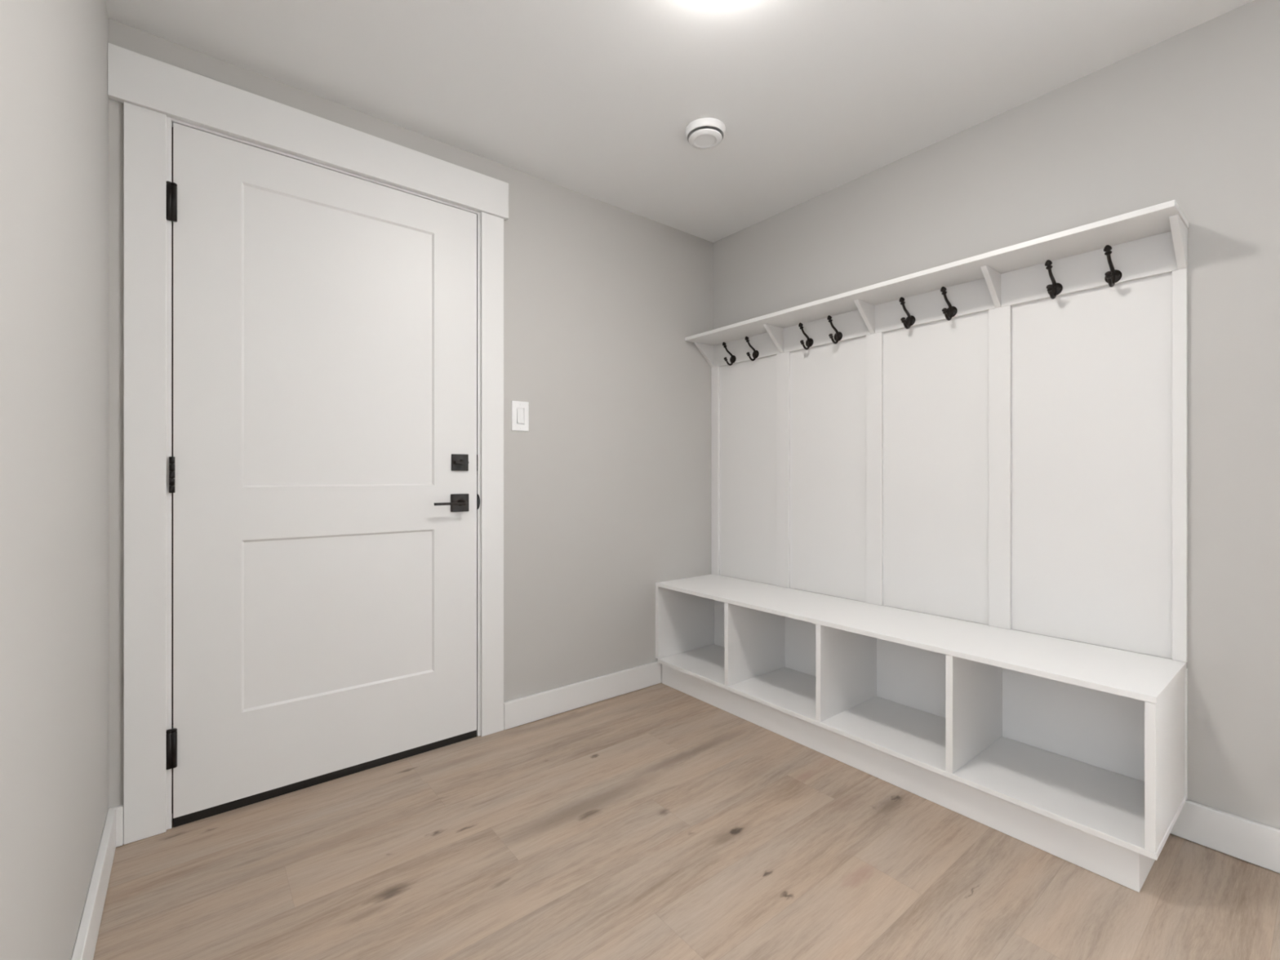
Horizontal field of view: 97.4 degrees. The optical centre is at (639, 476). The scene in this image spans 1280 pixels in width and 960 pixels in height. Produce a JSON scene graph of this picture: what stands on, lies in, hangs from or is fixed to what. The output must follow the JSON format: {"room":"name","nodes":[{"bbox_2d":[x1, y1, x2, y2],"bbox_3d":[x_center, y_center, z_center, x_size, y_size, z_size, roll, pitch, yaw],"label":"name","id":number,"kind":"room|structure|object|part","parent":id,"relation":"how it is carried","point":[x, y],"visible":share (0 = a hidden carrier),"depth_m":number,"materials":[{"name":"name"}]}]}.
{"room":"mudroom","nodes":[
{"label":"mudroom","id":0,"kind":"room"},
{"bbox_2d":[0,0,108,959],"bbox_3d":[-0.117,-0.109,-0.232,0.120,2.282,4.420,0,0,-39],"label":"wall","id":1,"kind":"structure","parent":0,"point":[54,98],"depth_m":0.91,"materials":[{"name":"grey paint"}]},
{"bbox_2d":[71,808,115,959],"bbox_3d":[-0.102,0.956,-0.142,0.016,0.106,4.266,0,0,-39],"label":"baseboard","id":2,"kind":"structure","parent":1,"relation":"attached to","point":[86,941],"depth_m":1.25,"materials":[{"name":"white paint"}]},
{"bbox_2d":[108,18,713,808],"bbox_3d":[-0.566,-0.109,2.314,2.596,2.282,0.120,0,0,-39],"label":"wall","id":3,"kind":"structure","parent":0,"point":[607,490],"depth_m":2.47,"materials":[{"name":"grey paint"}]},
{"bbox_2d":[107,42,508,844],"bbox_3d":[-0.986,-0.080,1.887,1.166,2.182,0.023,0,0,-39],"label":"door frame","id":4,"kind":"structure","parent":3,"relation":"attached to","point":[144,130],"depth_m":1.59,"materials":[{"name":"white paint"}]},
{"bbox_2d":[165,116,480,829],"bbox_3d":[-1.008,-0.014,1.925,0.948,2.050,0.177,0,0,-39],"label":"door","id":5,"kind":"structure","parent":3,"relation":"in","point":[323,322],"depth_m":1.84,"materials":[{"name":"white paint"}]},
{"bbox_3d":[-0.706,0.098,2.085,0.126,0.025,0.048,0,0,-39],"label":"lever","id":6,"kind":"part","parent":5,"relation":"part of","materials":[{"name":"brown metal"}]},
{"bbox_3d":[-0.685,0.099,2.138,0.068,0.068,0.009,0,0,-39],"label":"handle","id":7,"kind":"part","parent":5,"relation":"part of","materials":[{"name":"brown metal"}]},
{"bbox_3d":[-0.628,0.097,2.186,0.012,0.060,0.002,0,0,-39],"label":"strike plate","id":8,"kind":"part","parent":5,"relation":"part of","materials":[{"name":"black metal"}]},
{"bbox_2d":[107,661,661,847],"bbox_3d":[-0.672,0.956,2.142,1.976,0.106,0.016,0,0,-39],"label":"baseboard","id":9,"kind":"structure","parent":3,"relation":"attached to","point":[529,708],"depth_m":2.43,"materials":[{"name":"white paint"}]},
{"bbox_2d":[511,400,528,431],"bbox_3d":[-0.488,-0.247,2.294,0.075,0.121,0.009,0,0,-39],"label":"light switch","id":10,"kind":"object","parent":3,"relation":"attached to","point":[520,410],"visible":1,"depth_m":2.29,"materials":[{"name":"white plastic"}]},
{"bbox_2d":[105,0,1253,242],"bbox_3d":[0.813,-1.300,0.587,2.596,0.100,4.540,0,0,-39],"label":"ceiling","id":11,"kind":"structure","parent":0,"point":[597,100],"depth_m":1.71,"materials":[{"name":"white paint"}]},
{"bbox_2d":[684,117,725,149],"bbox_3d":[0.236,-1.230,2.028,0.146,0.040,0.146,0,0,-39],"label":"smoke detector","id":12,"kind":"object","parent":11,"relation":"in","point":[704,133],"visible":1,"depth_m":2.00,"materials":[{"name":"white plastic"}]},
{"bbox_2d":[93,681,1279,959],"bbox_3d":[0.775,1.012,0.634,2.356,0.001,4.420,0,0,-39],"label":"floor","id":13,"kind":"structure","parent":0,"point":[660,821],"depth_m":1.43,"materials":[{"name":"brown wood"}]},
{"bbox_2d":[655,573,1187,892],"bbox_3d":[0.803,0.764,2.160,0.405,0.493,1.828,0,0,-39],"label":"storage bench","id":14,"kind":"object","parent":13,"relation":"on","point":[1076,753],"visible":1,"depth_m":1.82,"materials":[{"name":"white wood"}]},
{"bbox_3d":[0.235,0.711,2.863,0.391,0.351,0.020,0,0,-39],"label":"panel","id":15,"kind":"part","parent":14,"relation":"part of","materials":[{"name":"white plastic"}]},
{"bbox_3d":[0.802,0.526,2.160,0.402,0.017,1.827,0,0,-39],"label":"seat","id":16,"kind":"part","parent":14,"relation":"part of","materials":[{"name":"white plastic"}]},
{"bbox_2d":[657,644,1186,860],"bbox_3d":[0.802,0.894,2.150,0.389,0.016,1.810,0,0,-39],"label":"shelf","id":17,"kind":"object","parent":14,"relation":"attached to","point":[1100,800],"depth_m":1.78,"materials":[{"name":"white wood"}]},
{"bbox_3d":[0.957,0.718,2.283,0.013,0.364,1.828,0,0,-39],"label":"panel","id":18,"kind":"part","parent":14,"relation":"part of","materials":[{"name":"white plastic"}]},
{"bbox_3d":[1.361,0.711,1.453,0.391,0.351,0.020,0,0,-39],"label":"panel","id":19,"kind":"part","parent":14,"relation":"part of","materials":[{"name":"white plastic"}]},
{"bbox_2d":[713,0,1279,829],"bbox_3d":[1.818,-0.109,1.313,0.120,2.282,4.420,0,0,-39],"label":"wall","id":20,"kind":"structure","parent":0,"point":[1191,117],"depth_m":1.56,"materials":[{"name":"grey paint"}]},
{"bbox_2d":[684,200,1188,662],"bbox_3d":[0.882,-0.097,2.221,0.208,1.229,1.831,0,0,-39],"label":"coat rack","id":21,"kind":"object","parent":20,"relation":"attached to","point":[998,437],"visible":1,"depth_m":1.97,"materials":[{"name":"white paint"}]},
{"bbox_3d":[0.473,-0.600,2.870,0.007,0.041,0.041,0,0,-39],"label":"mounting plate","id":22,"kind":"part","parent":21,"relation":"part of","materials":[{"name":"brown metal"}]},
{"bbox_3d":[0.565,-0.600,2.754,0.007,0.041,0.041,0,0,-39],"label":"mounting plate","id":23,"kind":"part","parent":21,"relation":"part of","materials":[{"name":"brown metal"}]},
{"bbox_3d":[0.757,-0.600,2.514,0.007,0.041,0.041,0,0,-39],"label":"mounting plate","id":24,"kind":"part","parent":21,"relation":"part of","materials":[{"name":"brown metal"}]},
{"bbox_3d":[0.846,-0.600,2.402,0.007,0.041,0.041,0,0,-39],"label":"mounting plate","id":25,"kind":"part","parent":21,"relation":"part of","materials":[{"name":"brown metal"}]},
{"bbox_3d":[1.038,-0.600,2.162,0.007,0.041,0.041,0,0,-39],"label":"mounting plate","id":26,"kind":"part","parent":21,"relation":"part of","materials":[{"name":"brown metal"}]},
{"bbox_2d":[684,200,1188,346],"bbox_3d":[0.882,-0.703,2.221,0.208,0.017,1.831,0,0,-39],"label":"shelf","id":27,"kind":"object","parent":21,"relation":"attached to","point":[1149,224],"depth_m":1.88,"materials":[{"name":"white paint"}]},
{"bbox_3d":[0.956,-0.638,2.282,0.015,0.114,1.828,0,0,-39],"label":"rail","id":28,"kind":"part","parent":21,"relation":"part of","materials":[{"name":"white paint"}]},
{"bbox_3d":[1.132,-0.600,2.045,0.007,0.041,0.041,0,0,-39],"label":"mounting plate","id":29,"kind":"part","parent":21,"relation":"part of","materials":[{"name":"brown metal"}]},
{"bbox_3d":[1.328,-0.600,1.799,0.007,0.041,0.041,0,0,-39],"label":"mounting plate","id":30,"kind":"part","parent":21,"relation":"part of","materials":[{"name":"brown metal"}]},
{"bbox_3d":[1.419,-0.600,1.685,0.007,0.041,0.041,0,0,-39],"label":"mounting plate","id":31,"kind":"part","parent":21,"relation":"part of","materials":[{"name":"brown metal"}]},
{"bbox_2d":[1169,800,1279,873],"bbox_3d":[2.280,0.956,0.623,0.016,0.106,2.490,0,0,-39],"label":"baseboard","id":32,"kind":"structure","parent":20,"relation":"attached to","point":[1254,842],"depth_m":1.50,"materials":[{"name":"white paint"}]}
]}

